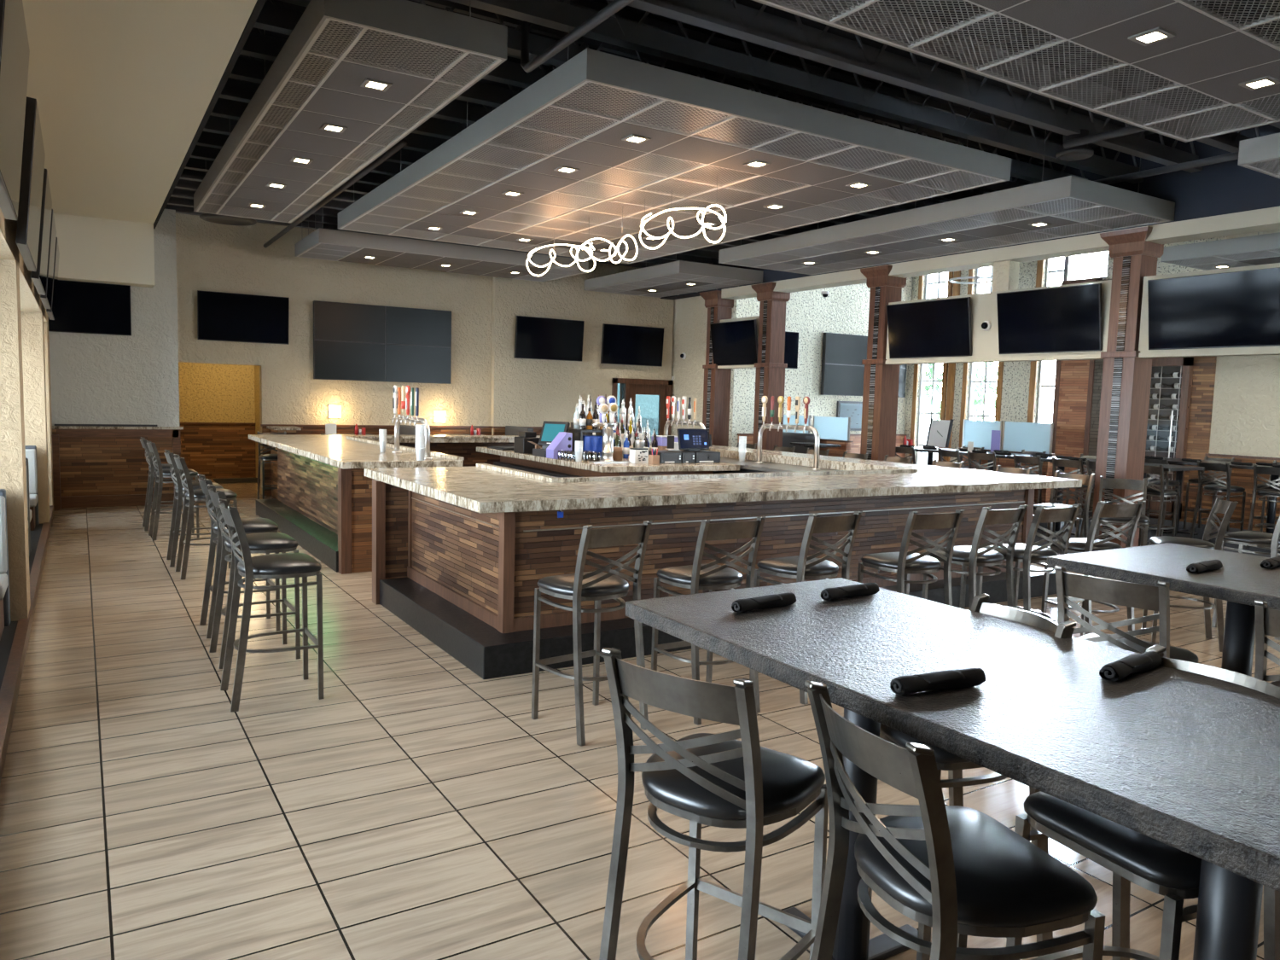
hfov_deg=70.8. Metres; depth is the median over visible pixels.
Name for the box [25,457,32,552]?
bench
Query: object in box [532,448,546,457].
organizer box
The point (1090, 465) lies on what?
bar stool
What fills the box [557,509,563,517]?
tag
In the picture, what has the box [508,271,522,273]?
recessed light
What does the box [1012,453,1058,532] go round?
bar stool
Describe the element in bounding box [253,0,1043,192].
ceiling beam
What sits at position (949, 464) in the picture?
bar stool
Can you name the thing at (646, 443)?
liquor bottle
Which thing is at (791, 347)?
tv
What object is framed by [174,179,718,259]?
ceiling beam
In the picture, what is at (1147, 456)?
roll
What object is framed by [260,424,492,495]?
trim
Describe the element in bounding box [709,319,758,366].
tv
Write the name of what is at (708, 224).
recessed light
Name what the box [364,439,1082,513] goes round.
countertop
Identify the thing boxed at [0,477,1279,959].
floor
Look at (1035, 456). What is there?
roll
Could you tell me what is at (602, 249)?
recessed light
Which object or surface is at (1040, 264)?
trim
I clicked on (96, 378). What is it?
wall
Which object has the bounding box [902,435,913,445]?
condiment caddy
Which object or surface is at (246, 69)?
ceiling beam
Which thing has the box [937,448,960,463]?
bar stool
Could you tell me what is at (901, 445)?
roll
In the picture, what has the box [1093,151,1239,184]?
ceiling pipe
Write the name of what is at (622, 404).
liquor bottle
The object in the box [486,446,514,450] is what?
bar mat
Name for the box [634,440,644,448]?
cocktail shaker
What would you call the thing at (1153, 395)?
wine bottle
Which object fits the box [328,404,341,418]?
wall sconce
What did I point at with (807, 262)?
recessed light
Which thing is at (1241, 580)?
dining table
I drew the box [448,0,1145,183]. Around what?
ceiling beam
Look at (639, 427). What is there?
liquor bottle
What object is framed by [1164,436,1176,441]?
wine bottle
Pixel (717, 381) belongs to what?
column
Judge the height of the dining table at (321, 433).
1.020 m
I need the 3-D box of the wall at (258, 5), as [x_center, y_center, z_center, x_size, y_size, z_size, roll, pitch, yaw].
[-1.913,-3.126,4.748,0.035,0.805,19.000,-2,6,-32]
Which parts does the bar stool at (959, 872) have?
post, rail, post, leg, seat frame, seat, leg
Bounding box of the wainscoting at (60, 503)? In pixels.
[52,428,180,509]
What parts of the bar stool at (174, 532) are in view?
rail, post, post, foot rail, seat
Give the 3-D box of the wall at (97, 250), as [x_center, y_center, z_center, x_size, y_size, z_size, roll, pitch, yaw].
[-7.385,-3.130,12.328,1.260,0.830,0.420,-2,6,-32]
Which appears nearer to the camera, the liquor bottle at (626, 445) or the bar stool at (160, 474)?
the bar stool at (160, 474)
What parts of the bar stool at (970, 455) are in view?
post, rail, post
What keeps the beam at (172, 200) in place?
attached to the ceiling at (751, 3)
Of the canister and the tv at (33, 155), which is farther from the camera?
the canister
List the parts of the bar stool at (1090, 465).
post, rail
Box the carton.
[582,434,602,457]
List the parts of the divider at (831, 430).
frosted pane, cap rail, divider post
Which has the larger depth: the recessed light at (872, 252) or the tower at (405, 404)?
the recessed light at (872, 252)
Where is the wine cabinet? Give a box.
[1145,356,1193,518]
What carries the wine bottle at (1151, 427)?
on the wine cabinet
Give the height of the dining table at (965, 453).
1.052 m
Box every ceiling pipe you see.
[263,139,407,247]
[520,0,634,72]
[1063,125,1147,148]
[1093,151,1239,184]
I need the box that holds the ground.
[932,447,938,461]
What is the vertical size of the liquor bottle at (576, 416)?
0.314 m
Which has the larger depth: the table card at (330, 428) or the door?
the door
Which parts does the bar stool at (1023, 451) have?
rail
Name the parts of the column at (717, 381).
band moulding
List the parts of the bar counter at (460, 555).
panel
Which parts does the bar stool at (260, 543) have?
rail, post, post, foot rail, seat, seat frame, leg, rail, leg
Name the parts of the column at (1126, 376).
band moulding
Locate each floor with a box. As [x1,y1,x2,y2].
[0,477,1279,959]
[1034,509,1279,557]
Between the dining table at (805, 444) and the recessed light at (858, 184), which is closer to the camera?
the recessed light at (858, 184)
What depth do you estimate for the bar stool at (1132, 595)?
3.44 m
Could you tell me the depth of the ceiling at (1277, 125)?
7.83 m
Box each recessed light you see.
[247,203,266,208]
[266,181,287,188]
[290,156,313,164]
[320,122,347,133]
[360,77,392,92]
[362,256,377,258]
[424,226,442,230]
[438,263,452,267]
[459,209,479,215]
[501,190,523,196]
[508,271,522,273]
[516,238,533,241]
[553,165,579,173]
[597,248,613,251]
[621,133,651,144]
[642,236,657,240]
[697,221,717,226]
[742,159,770,168]
[763,203,786,209]
[801,261,817,264]
[845,181,872,188]
[863,250,882,254]
[937,237,958,241]
[1028,221,1051,226]
[1127,26,1175,46]
[1212,264,1232,267]
[1238,75,1279,90]
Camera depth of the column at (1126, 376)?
10.17 m
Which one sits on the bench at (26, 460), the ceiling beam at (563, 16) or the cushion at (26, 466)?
the cushion at (26, 466)
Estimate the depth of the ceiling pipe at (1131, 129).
7.80 m
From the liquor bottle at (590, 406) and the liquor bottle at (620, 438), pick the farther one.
the liquor bottle at (620, 438)
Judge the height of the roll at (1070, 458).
0.042 m
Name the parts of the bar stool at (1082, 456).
post, rail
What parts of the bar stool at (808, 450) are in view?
rail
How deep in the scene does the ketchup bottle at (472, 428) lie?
15.32 m
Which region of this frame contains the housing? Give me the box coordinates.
[546,431,572,458]
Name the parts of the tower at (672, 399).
tap handle, tap handle, tap handle, tap handle, tap handle, tap handle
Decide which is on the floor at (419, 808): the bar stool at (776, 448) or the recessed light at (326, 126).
the bar stool at (776, 448)
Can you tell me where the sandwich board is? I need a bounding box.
[925,418,953,448]
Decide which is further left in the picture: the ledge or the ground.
the ledge
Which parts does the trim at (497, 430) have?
cap rail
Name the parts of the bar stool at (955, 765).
seat, leg, seat frame, post, rail, post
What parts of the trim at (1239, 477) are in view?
cap rail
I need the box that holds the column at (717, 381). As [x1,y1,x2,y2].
[699,290,733,446]
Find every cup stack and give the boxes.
[378,429,386,452]
[415,424,425,460]
[574,440,582,461]
[738,436,746,461]
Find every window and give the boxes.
[915,272,948,465]
[967,266,996,420]
[1035,256,1066,423]
[1064,251,1108,280]
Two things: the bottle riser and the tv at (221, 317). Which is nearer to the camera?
the bottle riser
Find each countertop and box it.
[247,434,540,468]
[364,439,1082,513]
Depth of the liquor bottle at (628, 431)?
11.01 m
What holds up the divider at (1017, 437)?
on the floor at (1151, 532)
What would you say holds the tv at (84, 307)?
attached to the wall at (96, 378)
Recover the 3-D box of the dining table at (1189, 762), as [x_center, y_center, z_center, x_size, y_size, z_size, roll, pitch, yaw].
[0.990,1.016,2.197,0.960,1.052,2.450,-2,6,-32]
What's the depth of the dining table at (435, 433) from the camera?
15.83 m
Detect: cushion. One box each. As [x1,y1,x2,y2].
[0,495,7,574]
[25,448,37,494]
[25,465,28,517]
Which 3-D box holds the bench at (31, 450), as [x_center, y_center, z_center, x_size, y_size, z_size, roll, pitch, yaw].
[-7.163,0.095,9.582,1.230,0.895,0.550,-2,6,-32]
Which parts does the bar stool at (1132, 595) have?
post, rail, seat, post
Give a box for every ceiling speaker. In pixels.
[199,213,256,226]
[1055,128,1093,161]
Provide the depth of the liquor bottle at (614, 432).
11.56 m
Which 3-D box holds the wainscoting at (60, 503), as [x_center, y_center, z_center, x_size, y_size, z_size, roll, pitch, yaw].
[-7.398,-0.171,12.762,1.585,1.100,0.200,-2,6,-32]
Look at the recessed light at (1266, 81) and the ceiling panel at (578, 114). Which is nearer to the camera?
the recessed light at (1266, 81)
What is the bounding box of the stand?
[568,428,602,452]
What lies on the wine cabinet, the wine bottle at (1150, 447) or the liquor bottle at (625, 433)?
the wine bottle at (1150, 447)
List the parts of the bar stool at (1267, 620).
post, rail, seat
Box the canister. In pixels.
[612,447,622,460]
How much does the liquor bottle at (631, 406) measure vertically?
0.352 m
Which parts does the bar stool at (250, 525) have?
rail, post, post, foot rail, seat frame, seat, leg, rail, leg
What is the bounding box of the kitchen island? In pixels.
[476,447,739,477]
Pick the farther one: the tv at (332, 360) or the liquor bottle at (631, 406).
the tv at (332, 360)
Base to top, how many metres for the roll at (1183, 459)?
0.042 m
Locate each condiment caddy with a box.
[354,424,365,434]
[468,424,480,435]
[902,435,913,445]
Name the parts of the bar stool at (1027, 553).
leg, leg, seat, seat frame, post, foot rail, rail, post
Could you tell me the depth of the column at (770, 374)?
15.44 m
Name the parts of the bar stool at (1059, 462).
post, leg, rail, seat frame, post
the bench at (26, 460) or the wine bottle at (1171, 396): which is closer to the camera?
the bench at (26, 460)
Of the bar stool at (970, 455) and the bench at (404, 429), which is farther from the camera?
the bench at (404, 429)
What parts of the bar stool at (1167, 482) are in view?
leg, rail, rail, foot rail, seat, seat frame, post, leg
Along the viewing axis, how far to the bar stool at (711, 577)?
4.88 m
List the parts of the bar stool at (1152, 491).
leg, rail, seat frame, seat, rail, post, foot rail, leg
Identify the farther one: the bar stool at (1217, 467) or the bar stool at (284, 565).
the bar stool at (1217, 467)
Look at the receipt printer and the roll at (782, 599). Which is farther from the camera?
the receipt printer
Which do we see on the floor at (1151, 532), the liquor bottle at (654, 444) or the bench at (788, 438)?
the bench at (788, 438)
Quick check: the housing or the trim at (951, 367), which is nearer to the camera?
the housing
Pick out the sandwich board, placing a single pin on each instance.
(939, 434)
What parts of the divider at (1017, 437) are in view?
divider post, frosted pane, cap rail, divider post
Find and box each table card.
[325,423,336,434]
[666,436,674,449]
[966,441,973,452]
[989,430,1000,452]
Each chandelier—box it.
[526,174,726,276]
[948,267,992,284]
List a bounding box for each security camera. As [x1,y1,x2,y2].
[680,352,686,359]
[821,290,829,297]
[981,320,991,330]
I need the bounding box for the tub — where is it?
[651,435,681,450]
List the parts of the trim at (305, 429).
cap rail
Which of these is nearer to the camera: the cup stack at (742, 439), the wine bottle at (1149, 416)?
the cup stack at (742, 439)
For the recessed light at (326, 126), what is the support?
attached to the ceiling panel at (430, 55)
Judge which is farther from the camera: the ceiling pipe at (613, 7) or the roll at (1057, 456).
the roll at (1057, 456)
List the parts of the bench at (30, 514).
seat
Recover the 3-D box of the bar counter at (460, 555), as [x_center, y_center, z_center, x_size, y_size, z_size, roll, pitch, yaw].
[-0.486,0.235,10.288,6.010,1.100,7.940,-2,6,-32]
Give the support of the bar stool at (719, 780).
on the floor at (419, 808)
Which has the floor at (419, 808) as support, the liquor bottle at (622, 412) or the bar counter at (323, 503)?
the bar counter at (323, 503)
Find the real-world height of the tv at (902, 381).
0.610 m
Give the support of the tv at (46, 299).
attached to the wall at (26, 419)
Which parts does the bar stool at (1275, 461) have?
rail, seat, post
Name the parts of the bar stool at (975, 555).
leg, leg, seat frame, seat, post, rail, post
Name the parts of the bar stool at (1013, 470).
rail, post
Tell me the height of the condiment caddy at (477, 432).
0.190 m
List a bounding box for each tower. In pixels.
[391,385,431,459]
[663,395,705,450]
[755,395,820,470]
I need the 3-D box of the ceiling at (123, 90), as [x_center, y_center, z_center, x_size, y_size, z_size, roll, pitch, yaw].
[-2.604,-2.761,4.356,1.560,0.100,19.000,-2,6,-32]
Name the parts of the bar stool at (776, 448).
rail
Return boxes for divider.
[782,414,811,433]
[812,415,853,457]
[958,418,1003,471]
[999,420,1055,518]
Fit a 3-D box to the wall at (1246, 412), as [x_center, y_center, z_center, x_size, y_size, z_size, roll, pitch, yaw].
[10.386,-2.466,11.778,0.220,6.800,17.800,-2,6,-32]
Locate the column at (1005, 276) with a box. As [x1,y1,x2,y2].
[991,260,1019,291]
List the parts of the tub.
lid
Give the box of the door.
[611,378,672,439]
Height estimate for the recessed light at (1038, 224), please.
0.018 m
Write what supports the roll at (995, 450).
on the dining table at (965, 453)
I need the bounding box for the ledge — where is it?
[712,456,837,473]
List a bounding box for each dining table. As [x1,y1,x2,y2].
[320,433,374,435]
[435,433,482,435]
[625,577,1279,959]
[789,442,840,449]
[897,446,959,465]
[954,450,1030,471]
[1008,455,1096,535]
[1046,542,1279,676]
[1084,461,1204,545]
[1155,457,1231,535]
[1221,463,1279,534]
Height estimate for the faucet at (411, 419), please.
0.107 m
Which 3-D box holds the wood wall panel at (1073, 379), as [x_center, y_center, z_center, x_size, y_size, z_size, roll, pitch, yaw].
[7.681,-1.512,15.942,0.070,4.020,0.720,-2,6,-32]
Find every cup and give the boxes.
[648,448,659,464]
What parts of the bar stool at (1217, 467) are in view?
post, leg, rail, foot rail, seat frame, seat, post, rail, leg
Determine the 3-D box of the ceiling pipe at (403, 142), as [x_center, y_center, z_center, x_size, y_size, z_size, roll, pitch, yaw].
[-4.036,-3.387,11.206,0.060,0.060,7.200,-2,6,-32]
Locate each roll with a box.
[731,592,796,612]
[820,582,879,600]
[890,667,985,695]
[900,444,913,448]
[922,446,936,449]
[971,449,987,453]
[993,449,1009,452]
[994,451,1011,455]
[1029,454,1047,458]
[1035,453,1052,456]
[1055,455,1072,459]
[1068,457,1087,460]
[1099,651,1162,680]
[1145,455,1163,459]
[1181,458,1201,461]
[1186,559,1222,573]
[1230,461,1252,465]
[1256,461,1277,465]
[1260,556,1279,569]
[1272,464,1279,467]
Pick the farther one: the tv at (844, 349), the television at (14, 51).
the tv at (844, 349)
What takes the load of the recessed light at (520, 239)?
attached to the ceiling panel at (578, 114)
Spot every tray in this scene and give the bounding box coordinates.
[528,441,541,448]
[587,460,630,463]
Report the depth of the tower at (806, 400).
10.16 m
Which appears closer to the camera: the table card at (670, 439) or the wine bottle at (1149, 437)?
the table card at (670, 439)
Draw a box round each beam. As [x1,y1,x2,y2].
[164,203,657,267]
[190,145,781,241]
[196,130,809,236]
[203,115,840,230]
[721,206,1279,299]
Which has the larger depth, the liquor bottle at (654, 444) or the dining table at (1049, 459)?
the dining table at (1049, 459)
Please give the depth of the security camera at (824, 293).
14.33 m
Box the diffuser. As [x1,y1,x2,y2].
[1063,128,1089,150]
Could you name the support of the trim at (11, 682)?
attached to the wall at (26, 419)
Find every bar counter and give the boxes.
[247,434,541,574]
[364,439,1082,679]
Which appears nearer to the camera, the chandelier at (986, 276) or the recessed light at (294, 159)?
the recessed light at (294, 159)
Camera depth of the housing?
10.57 m
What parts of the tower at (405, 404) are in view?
tap handle, tap handle, tap handle, tap handle, tap handle, tap handle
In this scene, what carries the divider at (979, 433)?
on the floor at (1151, 532)
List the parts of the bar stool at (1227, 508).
leg, leg, seat, foot rail, post, rail, post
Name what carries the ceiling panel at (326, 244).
hanging from the ceiling at (751, 3)
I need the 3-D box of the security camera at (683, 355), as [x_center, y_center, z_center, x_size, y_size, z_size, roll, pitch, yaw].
[0.856,-2.503,18.136,0.096,0.124,0.124,-2,6,-32]
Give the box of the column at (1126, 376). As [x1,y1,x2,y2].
[1092,226,1163,547]
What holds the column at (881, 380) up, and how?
on the floor at (1151, 532)
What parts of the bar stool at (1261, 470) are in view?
post, leg, foot rail, rail, seat, seat frame, rail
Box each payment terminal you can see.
[538,420,570,448]
[676,428,712,451]
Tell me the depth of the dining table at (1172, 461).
12.99 m
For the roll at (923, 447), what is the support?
on the dining table at (930, 452)
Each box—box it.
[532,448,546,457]
[629,448,648,463]
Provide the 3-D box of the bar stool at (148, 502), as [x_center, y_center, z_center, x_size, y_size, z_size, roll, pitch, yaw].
[-5.764,0.041,10.904,0.504,1.100,0.444,-2,6,-32]
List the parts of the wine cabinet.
cabinet handle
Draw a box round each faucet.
[391,413,398,423]
[404,414,410,424]
[408,415,414,425]
[413,415,420,425]
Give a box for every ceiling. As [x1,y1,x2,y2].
[22,0,257,224]
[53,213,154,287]
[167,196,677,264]
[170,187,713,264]
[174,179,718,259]
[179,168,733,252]
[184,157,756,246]
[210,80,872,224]
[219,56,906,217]
[227,0,1155,162]
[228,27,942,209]
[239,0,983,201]
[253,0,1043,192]
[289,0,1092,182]
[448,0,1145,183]
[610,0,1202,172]
[1195,127,1260,152]
[1269,122,1279,128]
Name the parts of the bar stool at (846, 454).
rail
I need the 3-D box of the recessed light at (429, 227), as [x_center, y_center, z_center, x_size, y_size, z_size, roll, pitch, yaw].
[-2.562,-3.136,11.193,0.170,0.018,0.170,-2,6,-32]
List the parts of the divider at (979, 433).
divider post, frosted pane, divider post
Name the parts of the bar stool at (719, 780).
post, rail, leg, foot rail, seat frame, seat, post, rail, leg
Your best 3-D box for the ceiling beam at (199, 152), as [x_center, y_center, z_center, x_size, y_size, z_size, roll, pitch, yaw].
[-1.202,-3.913,12.172,9.038,0.510,0.110,-2,6,-32]
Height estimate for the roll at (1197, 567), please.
0.042 m
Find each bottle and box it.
[354,424,358,434]
[470,424,473,435]
[573,402,579,429]
[577,395,581,413]
[579,400,586,429]
[583,400,586,429]
[585,395,590,412]
[586,406,593,429]
[589,401,593,415]
[592,401,599,429]
[599,414,606,429]
[612,421,616,442]
[613,426,620,447]
[618,407,624,430]
[619,400,625,417]
[619,426,622,447]
[620,416,624,439]
[622,429,626,455]
[622,430,629,458]
[627,408,633,430]
[627,425,631,455]
[628,397,633,418]
[628,417,632,438]
[630,427,634,448]
[631,406,634,427]
[633,430,637,448]
[635,409,641,429]
[635,415,641,439]
[643,429,648,449]
[644,421,650,439]
[647,430,650,450]
[651,429,657,450]
[902,435,907,444]
[1146,435,1164,440]
[1147,414,1166,419]
[1147,445,1166,451]
[1148,424,1167,430]
[1149,393,1168,398]
[1150,404,1169,409]
[1151,372,1169,378]
[1152,383,1170,388]
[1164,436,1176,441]
[1165,447,1185,452]
[1166,414,1178,420]
[1167,425,1177,430]
[1168,394,1180,399]
[1169,372,1181,377]
[1169,404,1188,409]
[1170,383,1190,388]
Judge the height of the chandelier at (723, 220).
0.629 m
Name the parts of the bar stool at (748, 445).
rail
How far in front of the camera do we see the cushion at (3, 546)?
5.75 m
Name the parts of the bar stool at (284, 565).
rail, post, post, foot rail, seat frame, seat, leg, rail, leg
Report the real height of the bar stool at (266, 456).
1.100 m
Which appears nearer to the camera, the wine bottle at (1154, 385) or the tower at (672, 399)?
the tower at (672, 399)
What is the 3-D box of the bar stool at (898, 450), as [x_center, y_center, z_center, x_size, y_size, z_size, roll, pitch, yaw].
[4.343,-0.003,14.479,0.504,1.100,0.444,-2,6,-34]
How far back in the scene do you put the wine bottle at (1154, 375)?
14.59 m
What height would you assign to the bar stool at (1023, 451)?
1.100 m
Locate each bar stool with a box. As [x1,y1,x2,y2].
[139,436,188,531]
[146,440,199,541]
[163,449,223,566]
[174,453,237,579]
[197,474,280,638]
[207,484,300,669]
[218,498,323,712]
[256,431,286,499]
[531,520,652,746]
[599,647,828,959]
[651,516,765,725]
[736,442,756,448]
[749,510,862,704]
[773,445,795,452]
[804,680,1105,959]
[805,448,829,455]
[842,451,868,459]
[857,509,964,605]
[879,593,1076,959]
[884,454,912,463]
[895,446,915,464]
[921,504,1027,610]
[931,459,964,468]
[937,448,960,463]
[960,445,984,470]
[967,450,995,471]
[976,503,1081,622]
[995,465,1032,475]
[1006,645,1279,959]
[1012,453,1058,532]
[1018,449,1046,503]
[1032,471,1095,555]
[1041,500,1146,636]
[1045,457,1094,537]
[1054,565,1198,663]
[1062,453,1096,527]
[1079,459,1096,537]
[1091,475,1149,576]
[1138,465,1177,546]
[1141,496,1238,651]
[1144,458,1180,535]
[1182,455,1234,533]
[1189,460,1245,539]
[1211,515,1279,639]
[1245,464,1279,548]
[1250,459,1279,531]
[1253,599,1279,686]
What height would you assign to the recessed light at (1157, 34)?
0.018 m
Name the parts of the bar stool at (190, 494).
rail, post, post, foot rail, seat, seat frame, leg, leg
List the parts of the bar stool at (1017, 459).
post, rail, post, leg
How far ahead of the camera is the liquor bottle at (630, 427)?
11.70 m
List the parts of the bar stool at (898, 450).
rail, post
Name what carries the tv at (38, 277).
attached to the wall at (26, 419)
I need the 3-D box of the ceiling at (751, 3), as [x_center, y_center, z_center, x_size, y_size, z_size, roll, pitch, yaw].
[-0.367,-3.863,8.119,12.520,0.150,23.600,-2,6,-32]
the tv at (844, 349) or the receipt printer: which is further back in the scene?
the tv at (844, 349)
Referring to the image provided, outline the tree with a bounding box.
[933,361,997,420]
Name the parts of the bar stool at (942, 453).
post, rail, post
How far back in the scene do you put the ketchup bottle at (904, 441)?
14.83 m
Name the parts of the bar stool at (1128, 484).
leg, post, rail, seat, seat frame, post, leg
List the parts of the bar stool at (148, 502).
rail, post, post, foot rail, seat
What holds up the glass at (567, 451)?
on the bar counter at (460, 555)
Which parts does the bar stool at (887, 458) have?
rail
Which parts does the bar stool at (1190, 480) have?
leg, rail, post, seat, seat frame, rail, post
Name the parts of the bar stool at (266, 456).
post, leg, seat, seat frame, rail, rail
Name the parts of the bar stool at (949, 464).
rail, post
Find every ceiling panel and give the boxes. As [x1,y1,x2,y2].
[193,0,507,223]
[294,207,587,281]
[337,0,1011,263]
[584,253,763,297]
[718,129,1175,274]
[752,0,1279,142]
[1160,232,1279,270]
[1237,132,1279,178]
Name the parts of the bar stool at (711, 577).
leg, rail, foot rail, seat, seat frame, post, leg, rail, post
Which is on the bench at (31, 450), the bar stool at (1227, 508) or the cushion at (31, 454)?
the cushion at (31, 454)
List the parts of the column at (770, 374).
band moulding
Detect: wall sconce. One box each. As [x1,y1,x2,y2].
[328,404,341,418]
[433,410,445,422]
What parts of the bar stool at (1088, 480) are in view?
post, seat, rail, post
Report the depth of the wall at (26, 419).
6.00 m
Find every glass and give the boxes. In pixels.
[560,450,566,459]
[566,451,572,460]
[585,452,591,461]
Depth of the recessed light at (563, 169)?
8.13 m
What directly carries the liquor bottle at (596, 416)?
on the stand
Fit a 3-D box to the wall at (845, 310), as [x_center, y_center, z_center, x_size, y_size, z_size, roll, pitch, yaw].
[3.787,-3.195,17.997,4.840,6.800,0.200,-2,6,-32]
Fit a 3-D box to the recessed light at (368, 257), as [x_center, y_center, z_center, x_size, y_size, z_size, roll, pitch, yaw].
[-4.121,-3.404,13.733,0.170,0.018,0.170,-2,6,-32]
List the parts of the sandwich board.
rail, rail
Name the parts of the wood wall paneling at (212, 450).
cap rail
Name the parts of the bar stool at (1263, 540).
leg, leg, seat, seat frame, post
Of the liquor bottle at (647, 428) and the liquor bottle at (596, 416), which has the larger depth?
the liquor bottle at (647, 428)
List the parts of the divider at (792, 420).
divider post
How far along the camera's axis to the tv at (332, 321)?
15.00 m
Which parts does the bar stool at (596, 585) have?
leg, rail, foot rail, post, seat, seat frame, leg, rail, post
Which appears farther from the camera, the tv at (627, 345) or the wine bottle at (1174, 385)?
the tv at (627, 345)
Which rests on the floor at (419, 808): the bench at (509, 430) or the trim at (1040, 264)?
the bench at (509, 430)
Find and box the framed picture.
[836,401,862,430]
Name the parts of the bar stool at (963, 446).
seat, rail, post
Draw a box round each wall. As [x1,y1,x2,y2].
[0,208,53,621]
[48,209,179,426]
[153,0,266,229]
[175,213,674,494]
[178,362,260,477]
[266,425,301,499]
[660,124,1279,368]
[670,296,707,436]
[728,276,912,447]
[904,229,1279,462]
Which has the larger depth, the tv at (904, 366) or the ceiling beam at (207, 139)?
the tv at (904, 366)
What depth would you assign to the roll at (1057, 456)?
12.52 m
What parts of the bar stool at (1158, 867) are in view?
leg, foot rail, seat, seat frame, post, leg, rail, post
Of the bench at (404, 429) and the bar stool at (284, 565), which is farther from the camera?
the bench at (404, 429)
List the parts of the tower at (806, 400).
tap handle, tap handle, tap handle, tap handle, tap handle, tap handle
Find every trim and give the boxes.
[0,505,53,784]
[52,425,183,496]
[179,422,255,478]
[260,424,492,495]
[491,426,570,435]
[737,433,907,457]
[909,259,1044,462]
[942,270,960,461]
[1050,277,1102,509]
[1085,279,1111,510]
[1145,356,1216,523]
[1201,453,1279,531]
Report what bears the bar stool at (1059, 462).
on the floor at (1151, 532)
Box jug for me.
[668,442,680,450]
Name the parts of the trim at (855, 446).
cap rail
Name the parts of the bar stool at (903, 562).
leg, seat, seat frame, post, leg, rail, post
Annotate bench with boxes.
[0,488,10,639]
[25,445,39,530]
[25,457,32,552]
[25,459,29,556]
[399,424,415,435]
[505,425,533,435]
[782,431,820,453]
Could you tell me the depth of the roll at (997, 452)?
13.12 m
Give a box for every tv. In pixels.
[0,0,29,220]
[15,96,45,271]
[30,168,52,295]
[40,209,56,309]
[46,237,59,319]
[48,279,131,335]
[197,290,289,344]
[313,300,385,343]
[313,339,385,381]
[385,306,451,347]
[385,343,451,383]
[514,315,584,361]
[600,323,663,366]
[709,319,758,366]
[784,331,798,368]
[820,363,864,395]
[821,332,867,366]
[886,296,972,358]
[898,367,906,397]
[899,364,907,368]
[996,283,1102,354]
[1147,267,1279,349]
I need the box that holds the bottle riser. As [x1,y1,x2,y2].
[570,422,651,447]
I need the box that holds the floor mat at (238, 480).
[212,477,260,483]
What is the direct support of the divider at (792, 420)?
on the floor at (1151, 532)
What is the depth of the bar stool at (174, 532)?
8.63 m
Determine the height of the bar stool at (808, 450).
1.100 m
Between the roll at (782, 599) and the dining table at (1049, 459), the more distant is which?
the dining table at (1049, 459)
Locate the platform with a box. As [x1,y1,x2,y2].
[0,523,43,689]
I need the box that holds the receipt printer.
[513,430,540,453]
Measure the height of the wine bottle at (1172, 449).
0.081 m
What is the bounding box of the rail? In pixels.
[54,424,157,426]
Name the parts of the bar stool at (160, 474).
rail, post, post, foot rail, seat, seat frame, leg, leg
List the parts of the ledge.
cooler door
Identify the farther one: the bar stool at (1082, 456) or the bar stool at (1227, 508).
the bar stool at (1082, 456)
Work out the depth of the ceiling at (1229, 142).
8.51 m
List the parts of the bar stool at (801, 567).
leg, seat, seat frame, post, rail, post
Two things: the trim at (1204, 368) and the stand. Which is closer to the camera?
the stand
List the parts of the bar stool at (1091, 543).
leg, rail, seat frame, foot rail, leg, seat, post, rail, post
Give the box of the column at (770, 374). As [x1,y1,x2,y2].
[750,282,790,450]
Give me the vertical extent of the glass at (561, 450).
0.100 m
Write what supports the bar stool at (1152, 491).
on the floor at (1151, 532)
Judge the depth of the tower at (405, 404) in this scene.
9.19 m
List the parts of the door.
glass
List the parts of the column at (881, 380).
band moulding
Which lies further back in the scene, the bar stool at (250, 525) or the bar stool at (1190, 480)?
the bar stool at (1190, 480)
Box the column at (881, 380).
[860,264,907,460]
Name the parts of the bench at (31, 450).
seat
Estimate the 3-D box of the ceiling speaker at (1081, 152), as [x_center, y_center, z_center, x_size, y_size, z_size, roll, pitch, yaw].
[4.036,-3.108,8.342,0.320,0.215,0.320,-2,6,-32]

